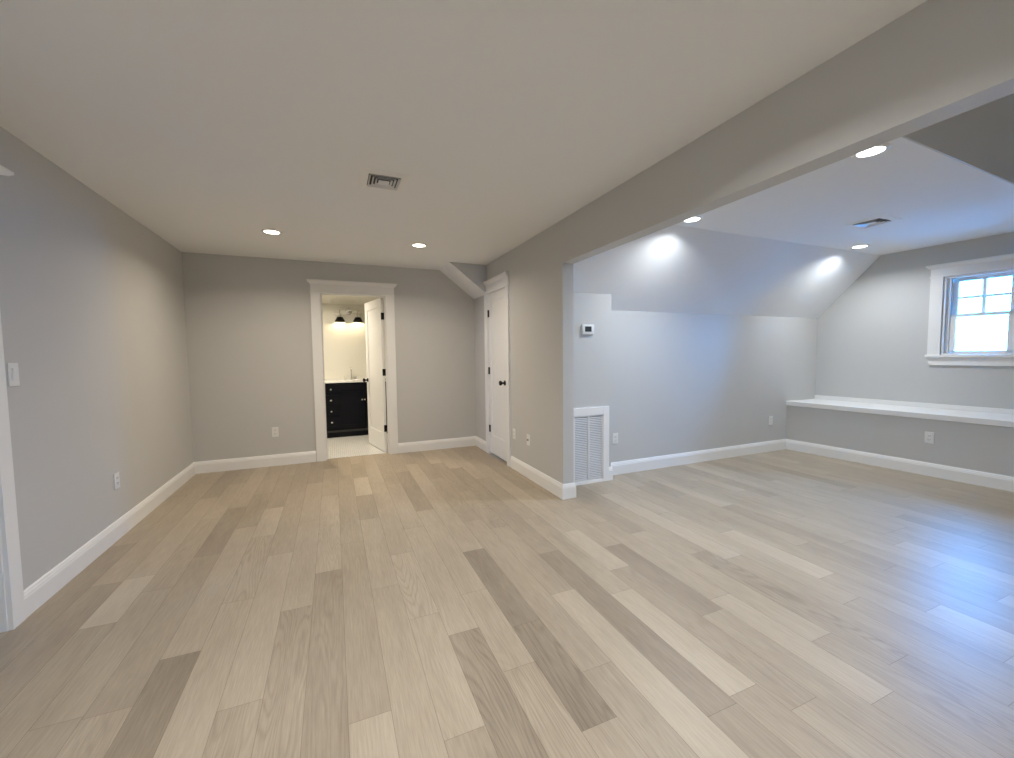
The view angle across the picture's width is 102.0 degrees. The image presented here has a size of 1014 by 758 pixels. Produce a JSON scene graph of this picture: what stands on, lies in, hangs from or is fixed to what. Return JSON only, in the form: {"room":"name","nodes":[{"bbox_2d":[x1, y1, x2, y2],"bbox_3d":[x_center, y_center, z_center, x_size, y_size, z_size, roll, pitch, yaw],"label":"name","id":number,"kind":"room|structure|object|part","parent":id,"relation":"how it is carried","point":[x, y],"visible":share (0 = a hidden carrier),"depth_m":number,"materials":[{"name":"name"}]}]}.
{"room":"empty bonus room","nodes":[
{"label":"empty bonus room","id":0,"kind":"room"},
{"bbox_2d":[0,126,193,589],"bbox_3d":[-2.277,0.021,1.227,0.300,2.440,7.029,-2,4,-23],"label":"wall","id":1,"kind":"structure","parent":0,"point":[92,302],"depth_m":2.60,"materials":[{"name":"beige paint"}]},
{"bbox_2d":[0,165,25,632],"bbox_3d":[-2.351,0.120,1.471,0.346,2.216,1.220,-2,4,-23],"label":"trim","id":2,"kind":"structure","parent":1,"relation":"attached to","point":[12,604],"depth_m":1.96,"materials":[{"name":"white wood"}]},
{"bbox_2d":[7,363,19,386],"bbox_3d":[-2.454,-0.022,2.045,0.012,0.115,0.070,-2,4,-23],"label":"light switch","id":3,"kind":"object","parent":1,"relation":"attached to","point":[12,368],"visible":1,"depth_m":2.04,"materials":[{"name":"white plastic"}]},
{"bbox_2d":[24,462,195,617],"bbox_3d":[-2.119,1.167,1.356,0.016,0.134,7.029,-2,4,-23],"label":"baseboard","id":4,"kind":"structure","parent":1,"relation":"attached to","point":[50,583],"depth_m":2.64,"materials":[{"name":"white wood"}]},
{"bbox_2d":[114,472,119,489],"bbox_3d":[-2.817,0.735,2.967,0.009,0.115,0.070,-2,4,-23],"label":"wall outlet","id":5,"kind":"object","parent":1,"relation":"attached to","point":[116,475],"visible":1,"depth_m":2.96,"materials":[{"name":"white plastic"}]},
{"bbox_2d":[182,252,475,461],"bbox_3d":[-2.005,-0.216,5.213,3.542,2.440,0.115,-2,4,-23],"label":"wall","id":6,"kind":"structure","parent":0,"point":[249,326],"depth_m":4.88,"materials":[{"name":"beige paint"}]},
{"bbox_2d":[272,427,278,436],"bbox_3d":[-2.752,0.629,4.875,0.070,0.115,0.009,-2,4,-23],"label":"wall outlet","id":7,"kind":"object","parent":6,"relation":"attached to","point":[275,432],"visible":1,"depth_m":4.87,"materials":[{"name":"white plastic"}]},
{"bbox_2d":[194,436,475,473],"bbox_3d":[-1.964,0.938,5.222,3.318,0.134,0.016,-2,4,-23],"label":"baseboard","id":8,"kind":"structure","parent":6,"relation":"attached to","point":[210,466],"depth_m":4.93,"materials":[{"name":"white wood"}]},
{"bbox_2d":[306,279,397,461],"bbox_3d":[-1.923,-0.107,5.229,1.054,2.219,0.161,-2,4,-23],"label":"trim","id":9,"kind":"structure","parent":6,"relation":"attached to","point":[318,287],"depth_m":5.10,"materials":[{"name":"white wood"}]},
{"bbox_2d":[363,298,386,451],"bbox_3d":[-1.838,-0.061,5.740,0.183,2.045,0.750,-3,4,-34],"label":"door","id":10,"kind":"structure","parent":6,"relation":"in","point":[374,315],"depth_m":5.68,"materials":[{"name":"white wood"}]},
{"bbox_2d":[322,295,383,305],"bbox_3d":[-2.446,-1.405,6.067,3.100,0.375,1.916,-2,4,-23],"label":"ceiling","id":11,"kind":"structure","parent":0,"point":[328,299],"depth_m":6.87,"materials":[{"name":"white paint"}]},
{"bbox_2d":[322,303,385,379],"bbox_3d":[-2.451,-0.297,6.173,3.100,2.500,2.006,-2,4,-23],"label":"wall","id":12,"kind":"structure","parent":0,"point":[344,343],"depth_m":7.00,"materials":[{"name":"white paint"}]},
{"bbox_2d":[334,307,362,321],"bbox_3d":[-2.669,-1.090,6.928,0.452,0.248,0.168,-2,4,-23],"label":"vanity light","id":13,"kind":"object","parent":12,"relation":"attached to","point":[348,311],"visible":1,"depth_m":6.93,"materials":[{"name":"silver metal"}]},
{"bbox_3d":[-2.799,-1.000,6.878,0.168,0.078,0.168,-2,4,-23],"label":"lamp shade","id":14,"kind":"part","parent":13,"relation":"part of","materials":[{"name":"black metal"}]},
{"bbox_3d":[-2.538,-1.010,6.988,0.168,0.078,0.168,-2,4,-23],"label":"lamp shade","id":15,"kind":"part","parent":13,"relation":"part of","materials":[{"name":"black metal"}]},
{"bbox_2d":[440,262,484,298],"bbox_3d":[-0.587,-1.281,5.412,0.486,0.368,0.519,-2,4,-23],"label":"ceiling","id":16,"kind":"structure","parent":0,"point":[449,270],"depth_m":5.39,"materials":[{"name":"white paint"}]},
{"bbox_2d":[0,0,926,269],"bbox_3d":[-0.701,-1.308,1.886,3.434,0.100,7.144,-2,4,-23],"label":"ceiling","id":17,"kind":"structure","parent":0,"point":[212,125],"depth_m":1.85,"materials":[{"name":"white paint"}]},
{"bbox_2d":[261,229,281,234],"bbox_3d":[-2.156,-1.348,3.766,0.172,0.006,0.172,-2,4,-23],"label":"recessed light","id":18,"kind":"object","parent":17,"relation":"in","point":[267,231],"visible":1,"depth_m":3.75,"materials":[{"name":"white plastic"}]},
{"bbox_2d":[358,168,409,192],"bbox_3d":[-0.812,-1.297,2.704,0.298,0.014,0.298,-2,4,-23],"label":"ceiling vent","id":19,"kind":"object","parent":17,"relation":"in","point":[369,178],"visible":1,"depth_m":2.68,"materials":[{"name":"white metal"}]},
{"bbox_2d":[411,243,426,247],"bbox_3d":[-0.917,-1.392,4.278,0.172,0.006,0.172,-2,4,-23],"label":"recessed light","id":20,"kind":"object","parent":17,"relation":"in","point":[419,245],"visible":1,"depth_m":4.28,"materials":[{"name":"white plastic"}]},
{"bbox_2d":[450,262,486,291],"bbox_3d":[-0.585,-1.283,5.412,0.483,0.365,0.520,-2,4,-23],"label":"wall","id":21,"kind":"structure","parent":0,"point":[477,273],"depth_m":5.20,"materials":[{"name":"beige paint"}]},
{"bbox_2d":[0,446,1013,757],"bbox_3d":[0.876,1.129,2.563,9.082,0.001,7.319,-2,4,-23],"label":"floor","id":22,"kind":"structure","parent":0,"point":[279,734],"depth_m":1.99,"materials":[{"name":"white wood"}]},
{"bbox_2d":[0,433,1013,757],"bbox_3d":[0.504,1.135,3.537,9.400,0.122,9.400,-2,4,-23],"label":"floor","id":23,"kind":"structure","parent":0,"point":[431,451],"depth_m":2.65,"materials":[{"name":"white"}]},
{"bbox_2d":[325,378,386,437],"bbox_3d":[-2.548,0.463,6.850,1.119,0.903,0.556,-2,4,-23],"label":"bathroom vanity","id":24,"kind":"object","parent":23,"relation":"on","point":[346,400],"visible":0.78,"depth_m":6.58,"materials":[{"name":"black paint"}]},
{"bbox_3d":[-2.777,0.339,6.486,0.230,0.167,0.020,-2,4,-23],"label":"drawer","id":25,"kind":"part","parent":24,"relation":"part of","materials":[{"name":"black paint"}]},
{"bbox_3d":[-2.779,0.168,6.476,0.230,0.160,0.020,-2,4,-23],"label":"drawer","id":26,"kind":"part","parent":24,"relation":"part of","materials":[{"name":"black paint"}]},
{"bbox_3d":[-2.772,0.695,6.507,0.230,0.179,0.020,-2,4,-23],"label":"drawer","id":27,"kind":"part","parent":24,"relation":"part of","materials":[{"name":"black paint"}]},
{"bbox_3d":[-2.775,0.514,6.496,0.230,0.167,0.020,-2,4,-23],"label":"drawer","id":28,"kind":"part","parent":24,"relation":"part of","materials":[{"name":"black paint"}]},
{"bbox_3d":[-2.454,0.825,6.657,1.099,0.030,0.026,-2,4,-23],"label":"rail","id":29,"kind":"part","parent":24,"relation":"part of","materials":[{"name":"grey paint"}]},
{"bbox_3d":[-2.497,0.481,6.612,0.353,0.562,0.020,-2,4,-23],"label":"door","id":30,"kind":"part","parent":24,"relation":"part of","materials":[{"name":"black paint"}]},
{"bbox_2d":[325,378,385,382],"bbox_3d":[-2.556,0.032,6.832,1.119,0.021,0.540,-2,4,-23],"label":"countertop","id":31,"kind":"structure","parent":24,"relation":"on","point":[326,381],"depth_m":6.56,"materials":[{"name":"white stone"}]},
{"bbox_2d":[338,379,362,380],"bbox_3d":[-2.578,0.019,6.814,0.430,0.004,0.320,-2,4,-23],"label":"basin","id":32,"kind":"object","parent":31,"relation":"in","point":[353,379],"depth_m":6.78,"materials":[{"name":"white stone"}]},
{"bbox_2d":[344,367,357,379],"bbox_3d":[-2.635,-0.094,6.949,0.240,0.218,0.127,-2,4,-23],"label":"bathroom faucet","id":33,"kind":"object","parent":31,"relation":"on","point":[350,367],"visible":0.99,"depth_m":6.97,"materials":[{"name":"silver metal"}]},
{"bbox_3d":[-2.183,0.470,6.745,0.318,0.562,0.020,-2,4,-23],"label":"door","id":34,"kind":"part","parent":24,"relation":"part of","materials":[{"name":"black paint"}]},
{"bbox_2d":[573,292,817,466],"bbox_3d":[2.427,0.000,4.850,4.364,1.950,0.231,-2,4,-23],"label":"wall","id":35,"kind":"structure","parent":0,"point":[670,383],"depth_m":4.72,"materials":[{"name":"beige paint"}]},
{"bbox_2d":[581,324,593,333],"bbox_3d":[0.785,-0.481,3.988,0.136,0.096,0.028,-2,4,-23],"label":"thermostat","id":36,"kind":"object","parent":35,"relation":"attached to","point":[585,328],"visible":1,"depth_m":3.97,"materials":[{"name":"white plastic"}]},
{"bbox_2d":[574,406,608,485],"bbox_3d":[0.808,0.661,4.064,0.480,0.760,0.020,-2,4,-23],"label":"air vent","id":37,"kind":"object","parent":35,"relation":"in","point":[591,424],"visible":0.87,"depth_m":4.07,"materials":[{"name":"white metal"}]},
{"bbox_3d":[0.729,0.689,4.034,0.150,0.614,0.009,-2,4,-23],"label":"louver panel","id":38,"kind":"part","parent":37,"relation":"part of","materials":[{"name":"white metal"}]},
{"bbox_3d":[0.884,0.683,4.099,0.150,0.614,0.009,-2,4,-23],"label":"louver panel","id":39,"kind":"part","parent":37,"relation":"part of","materials":[{"name":"white metal"}]},
{"bbox_2d":[613,433,617,443],"bbox_3d":[1.150,0.632,4.355,0.070,0.115,0.009,-2,4,-23],"label":"wall outlet","id":40,"kind":"object","parent":35,"relation":"attached to","point":[615,435],"visible":1,"depth_m":4.35,"materials":[{"name":"white plastic"}]},
{"bbox_2d":[609,439,785,479],"bbox_3d":[2.366,0.913,4.810,2.962,0.134,0.147,-2,4,-23],"label":"baseboard","id":41,"kind":"structure","parent":35,"relation":"attached to","point":[629,466],"depth_m":4.79,"materials":[{"name":"white wood"}]},
{"bbox_2d":[769,416,772,424],"bbox_3d":[3.412,0.537,5.308,0.070,0.115,0.009,-2,4,-23],"label":"wall outlet","id":42,"kind":"object","parent":35,"relation":"attached to","point":[770,417],"visible":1,"depth_m":5.31,"materials":[{"name":"white plastic"}]},
{"bbox_2d":[573,225,879,317],"bbox_3d":[2.550,-1.148,4.557,4.400,0.800,0.754,-2,4,-23],"label":"ceiling","id":43,"kind":"structure","parent":0,"point":[674,268],"depth_m":4.36,"materials":[{"name":"white paint"}]},
{"bbox_2d":[474,0,1013,483],"bbox_3d":[0.961,-0.625,2.564,0.109,3.500,7.029,-2,4,-23],"label":"wall","id":44,"kind":"structure","parent":0,"point":[940,60],"depth_m":1.97,"materials":[{"name":"beige paint"}]},
{"bbox_2d":[487,288,506,461],"bbox_3d":[-0.131,-0.051,5.033,0.109,2.045,0.611,-2,4,-23],"label":"door","id":45,"kind":"structure","parent":44,"relation":"in","point":[496,300],"depth_m":5.06,"materials":[{"name":"white wood"}]},
{"bbox_2d":[483,271,510,466],"bbox_3d":[-0.090,-0.117,5.040,0.154,2.219,0.845,-2,4,-23],"label":"trim","id":46,"kind":"structure","parent":44,"relation":"attached to","point":[501,281],"depth_m":4.80,"materials":[{"name":"white wood"}]},
{"bbox_2d":[513,429,515,439],"bbox_3d":[0.080,0.616,4.608,0.009,0.115,0.070,-2,4,-23],"label":"wall outlet","id":47,"kind":"object","parent":44,"relation":"attached to","point":[514,430],"visible":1,"depth_m":4.59,"materials":[{"name":"white plastic"}]},
{"bbox_2d":[476,436,575,499],"bbox_3d":[0.084,0.941,4.778,0.141,0.134,2.428,-2,4,-23],"label":"baseboard","id":48,"kind":"structure","parent":44,"relation":"attached to","point":[563,491],"depth_m":4.00,"materials":[{"name":"white wood"}]},
{"bbox_2d":[527,434,529,445],"bbox_3d":[0.217,0.634,4.274,0.018,0.115,0.070,-2,4,-23],"label":"cable jack plate","id":49,"kind":"object","parent":44,"relation":"attached to","point":[528,435],"visible":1,"depth_m":4.27,"materials":[{"name":"white plastic"}]},
{"bbox_2d":[675,137,1013,254],"bbox_3d":[3.032,-1.439,3.446,4.444,0.100,1.636,-2,4,-23],"label":"ceiling","id":50,"kind":"structure","parent":0,"point":[938,199],"depth_m":3.27,"materials":[{"name":"white paint"}]},
{"bbox_2d":[683,216,702,222],"bbox_3d":[1.593,-1.375,3.537,0.172,0.006,0.172,-2,4,-23],"label":"recessed light","id":51,"kind":"object","parent":50,"relation":"in","point":[696,218],"visible":0.7,"depth_m":3.54,"materials":[{"name":"white plastic"}]},
{"bbox_2d":[850,244,869,248],"bbox_3d":[3.889,-1.459,4.523,0.172,0.006,0.172,-2,4,-23],"label":"recessed light","id":52,"kind":"object","parent":50,"relation":"in","point":[862,245],"visible":1,"depth_m":4.52,"materials":[{"name":"white plastic"}]},
{"bbox_2d":[852,143,890,157],"bbox_3d":[2.098,-1.312,2.368,0.172,0.006,0.172,-2,4,-23],"label":"recessed light","id":53,"kind":"object","parent":50,"relation":"in","point":[884,147],"visible":0.76,"depth_m":2.37,"materials":[{"name":"white plastic"}]},
{"bbox_2d":[844,215,900,228],"bbox_3d":[3.265,-1.398,3.673,0.298,0.014,0.298,-2,4,-23],"label":"ceiling vent","id":54,"kind":"object","parent":50,"relation":"in","point":[881,219],"visible":1,"depth_m":3.65,"materials":[{"name":"white metal"}]},
{"bbox_2d":[786,405,1013,476],"bbox_3d":[5.146,0.749,3.226,0.592,0.583,5.303,-2,4,-27],"label":"wall","id":55,"kind":"structure","parent":0,"point":[977,447],"depth_m":4.34,"materials":[{"name":"beige paint"}]},
{"bbox_2d":[786,439,1013,491],"bbox_3d":[4.828,0.979,3.201,0.016,0.134,5.042,-2,4,-27],"label":"baseboard","id":56,"kind":"structure","parent":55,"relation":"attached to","point":[1002,482],"depth_m":4.33,"materials":[{"name":"white wood"}]},
{"bbox_2d":[924,432,933,443],"bbox_3d":[4.315,0.599,4.196,0.009,0.115,0.070,-2,4,-27],"label":"wall outlet","id":57,"kind":"object","parent":55,"relation":"attached to","point":[929,436],"visible":1,"depth_m":4.19,"materials":[{"name":"white plastic"}]},
{"bbox_2d":[815,232,1013,408],"bbox_3d":[5.486,-0.718,3.259,0.150,3.500,5.594,-2,4,-27],"label":"wall","id":58,"kind":"structure","parent":0,"point":[872,339],"depth_m":4.83,"materials":[{"name":"beige paint"}]},
{"bbox_2d":[786,395,1013,426],"bbox_3d":[5.137,0.405,3.203,0.604,0.107,5.303,-2,4,-27],"label":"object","id":59,"kind":"structure","parent":58,"relation":"attached to","point":[944,412],"depth_m":4.49,"materials":[{"name":"white wood"}]},
{"bbox_2d":[925,253,1013,365],"bbox_3d":[4.952,-0.692,4.271,0.196,1.102,0.856,-2,4,-27],"label":"window","id":60,"kind":"structure","parent":58,"relation":"in","point":[939,278],"depth_m":4.40,"materials":[{"name":"white wood"}]},
{"bbox_3d":[4.972,-0.678,4.282,0.151,0.843,0.572,-2,4,-27],"label":"frame","id":61,"kind":"part","parent":60,"relation":"part of","materials":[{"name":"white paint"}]},
{"bbox_3d":[4.955,-0.482,4.292,0.029,0.426,0.484,-2,4,-27],"label":"sash","id":62,"kind":"part","parent":60,"relation":"part of","materials":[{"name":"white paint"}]},
{"bbox_3d":[4.985,-0.872,4.287,0.029,0.421,0.484,-2,4,-27],"label":"sash","id":63,"kind":"part","parent":60,"relation":"part of","materials":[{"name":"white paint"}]},
{"bbox_2d":[902,93,1013,184],"bbox_3d":[3.522,-1.857,2.246,4.486,1.063,1.072,-2,4,-25],"label":"wall","id":64,"kind":"structure","parent":0,"point":[981,138],"depth_m":2.37,"materials":[{"name":"beige paint"}]}
]}

